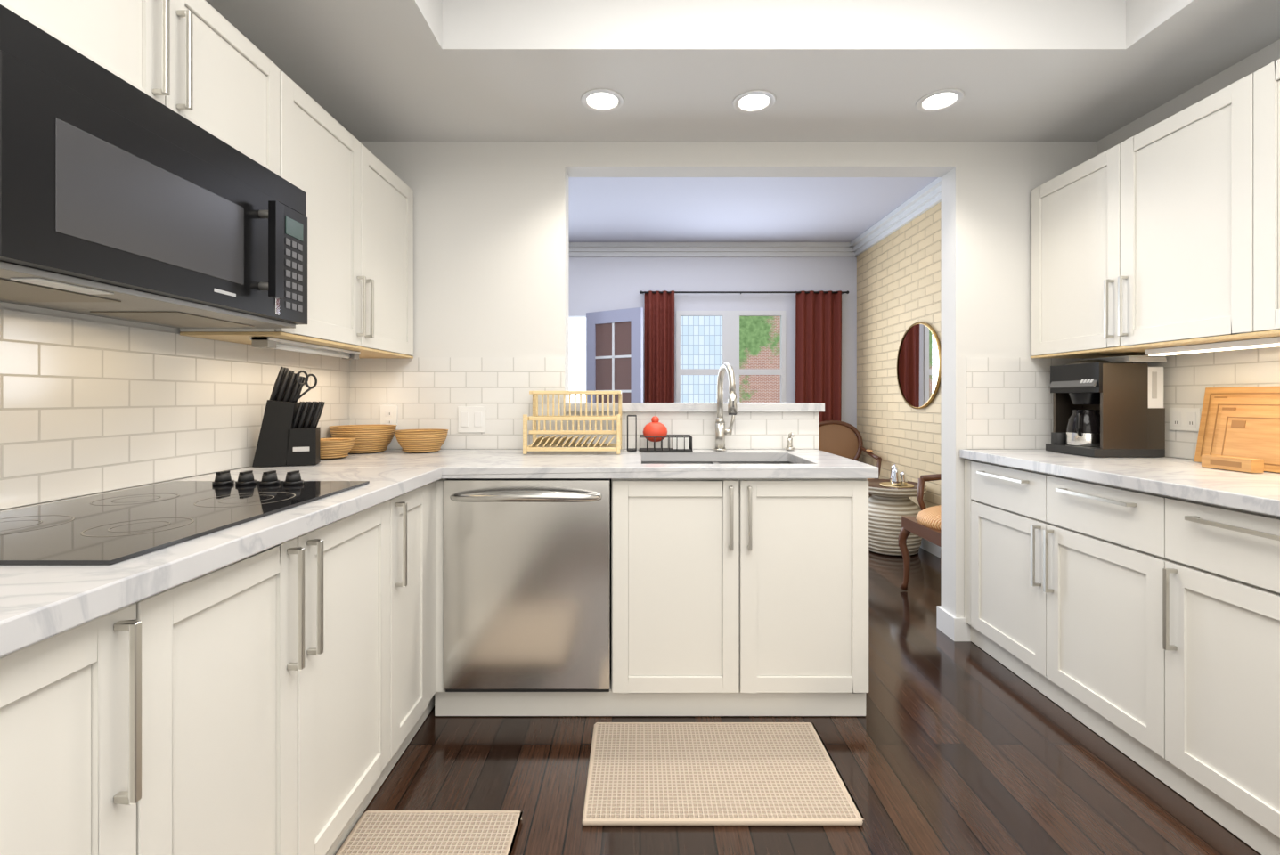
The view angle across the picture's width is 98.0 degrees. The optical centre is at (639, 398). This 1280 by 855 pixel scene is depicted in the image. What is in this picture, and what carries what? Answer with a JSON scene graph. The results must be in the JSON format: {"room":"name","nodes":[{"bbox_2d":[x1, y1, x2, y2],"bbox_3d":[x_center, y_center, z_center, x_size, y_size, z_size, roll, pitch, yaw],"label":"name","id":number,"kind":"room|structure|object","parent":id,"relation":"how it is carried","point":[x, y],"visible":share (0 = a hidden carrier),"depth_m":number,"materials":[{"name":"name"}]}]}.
{"room":"kitchen","nodes":[
{"label":"kitchen","id":0,"kind":"room"},
{"bbox_2d":[0,39,1279,617],"bbox_3d":[-0.200,-0.245,2.175,5.040,2.820,7.190,0,0,0],"label":"wall","id":1,"kind":"structure","parent":0,"point":[90,404],"depth_m":2.68,"materials":[{"name":"white paint"}]},
{"bbox_2d":[0,0,413,358],"bbox_3d":[-1.222,-0.593,1.364,0.339,0.805,2.608,0,0,0],"label":"upper cabinet","id":2,"kind":"object","parent":1,"relation":"attached to","point":[185,55],"visible":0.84,"depth_m":1.72,"materials":[{"name":"white wood"}]},
{"bbox_2d":[0,4,307,328],"bbox_3d":[-1.171,-0.414,1.275,0.442,0.414,0.807,0,0,0],"label":"microwave","id":3,"kind":"object","parent":2,"relation":"attached to","point":[115,204],"visible":1,"depth_m":1.11,"materials":[{"name":"black plastic"}]},
{"bbox_2d":[250,337,360,359],"bbox_3d":[-1.175,-0.173,2.000,0.060,0.030,0.560,0,0,0],"label":"under-cabinet light","id":4,"kind":"object","parent":2,"relation":"attached to","point":[256,342],"visible":1,"depth_m":1.92,"materials":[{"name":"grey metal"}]},
{"bbox_2d":[380,405,397,429],"bbox_3d":[-1.205,0.092,2.669,0.080,0.115,0.008,0,0,0],"label":"wall outlet","id":5,"kind":"object","parent":1,"relation":"attached to","point":[388,413],"visible":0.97,"depth_m":2.67,"materials":[{"name":"white plastic"}]},
{"bbox_2d":[457,406,485,432],"bbox_3d":[-0.807,0.102,2.669,0.130,0.125,0.009,0,0,0],"label":"light switch","id":6,"kind":"object","parent":1,"relation":"attached to","point":[470,419],"visible":1,"depth_m":2.67,"materials":[{"name":"white plastic"}]},
{"bbox_2d":[586,307,643,402],"bbox_3d":[-0.256,0.150,5.428,0.652,2.010,0.040,0,0,32],"label":"door leaf","id":7,"kind":"structure","parent":1,"relation":"in","point":[614,338],"depth_m":5.41,"materials":[{"name":"grey wood"}]},
{"bbox_2d":[676,310,785,402],"bbox_3d":[0.921,-0.240,5.654,1.233,1.290,0.088,0,0,0],"label":"window","id":8,"kind":"structure","parent":1,"relation":"in","point":[729,319],"depth_m":5.64,"materials":[{"name":"white wood"}]},
{"bbox_2d":[568,177,941,256],"bbox_3d":[-0.200,-1.494,4.230,4.796,0.119,2.836,0,0,0],"label":"crown molding","id":9,"kind":"structure","parent":1,"relation":"attached to","point":[930,196],"depth_m":5.59,"materials":[{"name":"white wood"}]},
{"bbox_2d":[896,322,941,408],"bbox_3d":[2.186,-0.255,4.380,0.022,0.680,0.680,0,0,0],"label":"round mirror","id":10,"kind":"object","parent":1,"relation":"attached to","point":[919,353],"visible":0.97,"depth_m":4.34,"materials":[{"name":"gold metal"}]},
{"bbox_2d":[920,538,970,641],"bbox_3d":[0.839,1.110,4.157,2.718,0.110,2.985,0,0,0],"label":"baseboard","id":11,"kind":"structure","parent":1,"relation":"attached to","point":[957,629],"depth_m":2.72,"materials":[{"name":"white wood"}]},
{"bbox_2d":[1030,57,1279,358],"bbox_3d":[2.015,-0.593,0.834,0.354,0.805,3.668,0,0,0],"label":"upper cabinet","id":12,"kind":"object","parent":1,"relation":"attached to","point":[1168,236],"visible":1,"depth_m":1.98,"materials":[{"name":"white wood"}]},
{"bbox_2d":[1145,336,1279,355],"bbox_3d":[1.990,-0.176,1.280,0.060,0.024,1.760,0,0,0],"label":"under-cabinet light","id":13,"kind":"object","parent":12,"relation":"attached to","point":[1267,342],"visible":1,"depth_m":1.89,"materials":[{"name":"white plastic"}]},
{"bbox_2d":[1169,407,1201,431],"bbox_3d":[2.189,0.085,2.237,0.008,0.090,0.125,0,0,0],"label":"outlet","id":14,"kind":"object","parent":1,"relation":"attached to","point":[1180,419],"visible":0.96,"depth_m":2.23,"materials":[{"name":"white plastic"}]},
{"bbox_2d":[205,0,1279,242],"bbox_3d":[-0.200,-1.420,2.175,4.800,0.370,6.950,0,0,0],"label":"ceiling","id":15,"kind":"structure","parent":0,"point":[380,69],"depth_m":2.00,"materials":[{"name":"white paint"}]},
{"bbox_2d":[580,88,624,112],"bbox_3d":[-0.156,-1.294,2.310,0.180,0.126,0.180,0,0,0],"label":"recessed light","id":16,"kind":"object","parent":15,"relation":"in","point":[599,97],"visible":0.64,"depth_m":2.35,"materials":[{"name":"white"}]},
{"bbox_2d":[732,89,775,113],"bbox_3d":[0.475,-1.294,2.320,0.180,0.126,0.180,0,0,0],"label":"recessed light","id":17,"kind":"object","parent":15,"relation":"in","point":[752,100],"visible":0.64,"depth_m":2.36,"materials":[{"name":"white"}]},
{"bbox_2d":[441,34,1125,141],"bbox_3d":[0.510,-1.260,2.325,2.420,0.050,0.710,0,0,0],"label":"ceiling soffit","id":18,"kind":"structure","parent":15,"relation":"attached to","point":[522,87],"depth_m":2.17,"materials":[{"name":"white paint"}]},
{"bbox_2d":[915,88,964,112],"bbox_3d":[1.243,-1.294,2.310,0.180,0.126,0.180,0,0,0],"label":"recessed light","id":19,"kind":"object","parent":15,"relation":"in","point":[940,98],"visible":0.59,"depth_m":2.35,"materials":[{"name":"white"}]},
{"bbox_2d":[334,546,1261,854],"bbox_3d":[-0.200,1.195,2.675,5.200,0.060,8.350,0,0,0],"label":"floor","id":20,"kind":"structure","parent":0,"point":[952,752],"depth_m":1.74,"materials":[{"name":"brown wood"}]},
{"bbox_2d":[335,810,522,854],"bbox_3d":[-0.547,1.156,1.200,0.443,0.016,0.708,0,0,0],"label":"rug","id":21,"kind":"object","parent":20,"relation":"on","point":[376,832],"visible":1,"depth_m":1.47,"materials":[{"name":"beige fabric"}]},
{"bbox_2d":[0,478,868,854],"bbox_3d":[-0.283,0.724,0.688,2.221,0.876,3.968,0,0,0],"label":"base cabinet","id":22,"kind":"object","parent":20,"relation":"on","point":[258,704],"visible":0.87,"depth_m":1.42,"materials":[{"name":"white wood"}]},
{"bbox_2d":[0,448,878,657],"bbox_3d":[-0.274,0.265,0.688,2.243,0.040,3.968,0,0,0],"label":"countertop","id":23,"kind":"structure","parent":22,"relation":"on","point":[38,603],"depth_m":1.47,"materials":[{"name":"stone"}]},
{"bbox_2d":[0,470,369,564],"bbox_3d":[-1.055,0.223,1.205,0.560,0.043,0.780,0,0,0],"label":"cooktop","id":24,"kind":"object","parent":23,"relation":"in","point":[113,527],"visible":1,"depth_m":1.12,"materials":[{"name":"black glass"}]},
{"bbox_2d":[252,366,325,466],"bbox_3d":[-1.272,0.064,2.026,0.215,0.355,0.086,0,0,-20],"label":"knife block","id":25,"kind":"object","parent":23,"relation":"on","point":[289,435],"visible":1,"depth_m":1.99,"materials":[{"name":"black"}]},
{"bbox_2d":[320,437,355,458],"bbox_3d":[-1.262,0.204,2.262,0.192,0.074,0.192,0,0,0],"label":"basket","id":26,"kind":"object","parent":23,"relation":"on","point":[336,447],"visible":0.67,"depth_m":2.21,"materials":[{"name":"wicker"}]},
{"bbox_2d":[329,424,397,453],"bbox_3d":[-1.248,0.183,2.515,0.276,0.116,0.276,0,0,0],"label":"basket","id":27,"kind":"object","parent":23,"relation":"on","point":[369,438],"visible":0.76,"depth_m":2.43,"materials":[{"name":"wicker"}]},
{"bbox_2d":[393,428,448,452],"bbox_3d":[-0.992,0.194,2.530,0.232,0.096,0.232,0,0,0],"label":"basket","id":28,"kind":"object","parent":23,"relation":"on","point":[422,440],"visible":1,"depth_m":2.45,"materials":[{"name":"wicker"}]},
{"bbox_2d":[522,391,621,454],"bbox_3d":[-0.295,0.104,2.515,0.420,0.275,0.230,0,0,0],"label":"dish rack","id":29,"kind":"object","parent":23,"relation":"on","point":[541,444],"visible":1,"depth_m":2.45,"materials":[{"name":"brown wood"}]},
{"bbox_2d":[627,415,692,451],"bbox_3d":[0.089,0.160,2.582,0.300,0.163,0.123,0,0,0],"label":"sink caddy","id":30,"kind":"object","parent":23,"relation":"on","point":[655,431],"depth_m":2.55,"materials":[{"name":"black metal"}]},
{"bbox_2d":[641,461,793,464],"bbox_3d":[0.335,0.378,2.288,0.684,0.183,0.449,0,0,0],"label":"sink","id":31,"kind":"object","parent":23,"relation":"in","point":[642,462],"visible":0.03,"depth_m":2.51,"materials":[{"name":"silver metal"}]},
{"bbox_2d":[713,362,737,450],"bbox_3d":[0.393,0.041,2.504,0.101,0.402,0.228,0,0,0],"label":"faucet","id":32,"kind":"object","parent":23,"relation":"on","point":[721,431],"visible":1,"depth_m":2.56,"materials":[{"name":"silver metal"}]},
{"bbox_2d":[784,432,794,450],"bbox_3d":[0.700,0.199,2.580,0.044,0.084,0.084,0,0,0],"label":"soap dispenser","id":33,"kind":"object","parent":23,"relation":"on","point":[789,447],"visible":1,"depth_m":2.59,"materials":[{"name":"silver metal"}]},
{"bbox_2d":[443,478,611,692],"bbox_3d":[-0.406,0.675,2.242,0.593,0.768,0.656,0,0,0],"label":"dishwasher","id":34,"kind":"object","parent":22,"relation":"in","point":[527,561],"visible":0.96,"depth_m":1.99,"materials":[{"name":"grey metal"}]},
{"bbox_2d":[581,722,864,825],"bbox_3d":[0.225,1.156,1.744,0.774,0.016,0.465,0,0,0],"label":"area rug","id":35,"kind":"object","parent":20,"relation":"on","point":[640,773],"visible":1,"depth_m":1.69,"materials":[{"name":"beige fabric"}]},
{"bbox_2d":[818,420,881,495],"bbox_3d":[1.832,0.686,5.099,0.650,0.945,0.613,0,0,6],"label":"armchair","id":36,"kind":"object","parent":20,"relation":"on","point":[837,437],"visible":0.19,"depth_m":5.32,"materials":[{"name":"brown wood"}]},
{"bbox_2d":[867,464,926,555],"bbox_3d":[1.920,0.834,4.270,0.490,0.658,0.490,0,0,0],"label":"side table","id":37,"kind":"object","parent":20,"relation":"on","point":[890,501],"visible":0.79,"depth_m":4.10,"materials":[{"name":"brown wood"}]},
{"bbox_2d":[897,473,941,590],"bbox_3d":[1.853,0.661,3.135,0.576,0.995,0.620,0,0,0],"label":"armchair","id":38,"kind":"object","parent":20,"relation":"on","point":[926,525],"visible":0.16,"depth_m":3.26,"materials":[{"name":"brown wood"}]},
{"bbox_2d":[964,459,1279,854],"bbox_3d":[1.860,0.725,0.690,0.664,0.874,3.972,0,0,0],"label":"base cabinet","id":39,"kind":"object","parent":20,"relation":"on","point":[1152,620],"visible":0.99,"depth_m":1.71,"materials":[{"name":"white wood"}]},
{"bbox_2d":[959,448,1279,516],"bbox_3d":[1.862,0.265,0.688,0.660,0.040,3.968,0,0,0],"label":"countertop","id":40,"kind":"structure","parent":39,"relation":"on","point":[1181,478],"depth_m":1.81,"materials":[{"name":"stone"}]},
{"bbox_2d":[1045,355,1166,456],"bbox_3d":[2.000,0.034,2.417,0.311,0.416,0.287,0,0,0],"label":"coffee maker","id":41,"kind":"object","parent":40,"relation":"on","point":[1107,406],"visible":1,"depth_m":2.29,"materials":[{"name":"grey"}]},
{"bbox_2d":[1193,386,1279,472],"bbox_3d":[2.076,0.102,1.873,0.200,0.284,0.505,0,0,0],"label":"cutting boards","id":42,"kind":"object","parent":40,"relation":"on","point":[1239,428],"visible":1,"depth_m":1.93,"materials":[{"name":"brown wood"}]},
{"label":"outside","id":43,"kind":"structure","parent":0,"visible":0},
{"bbox_2d":[568,316,780,402],"bbox_3d":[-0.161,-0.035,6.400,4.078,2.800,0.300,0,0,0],"label":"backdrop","id":44,"kind":"structure","parent":43,"point":[700,336],"depth_m":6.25,"materials":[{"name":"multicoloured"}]}
]}

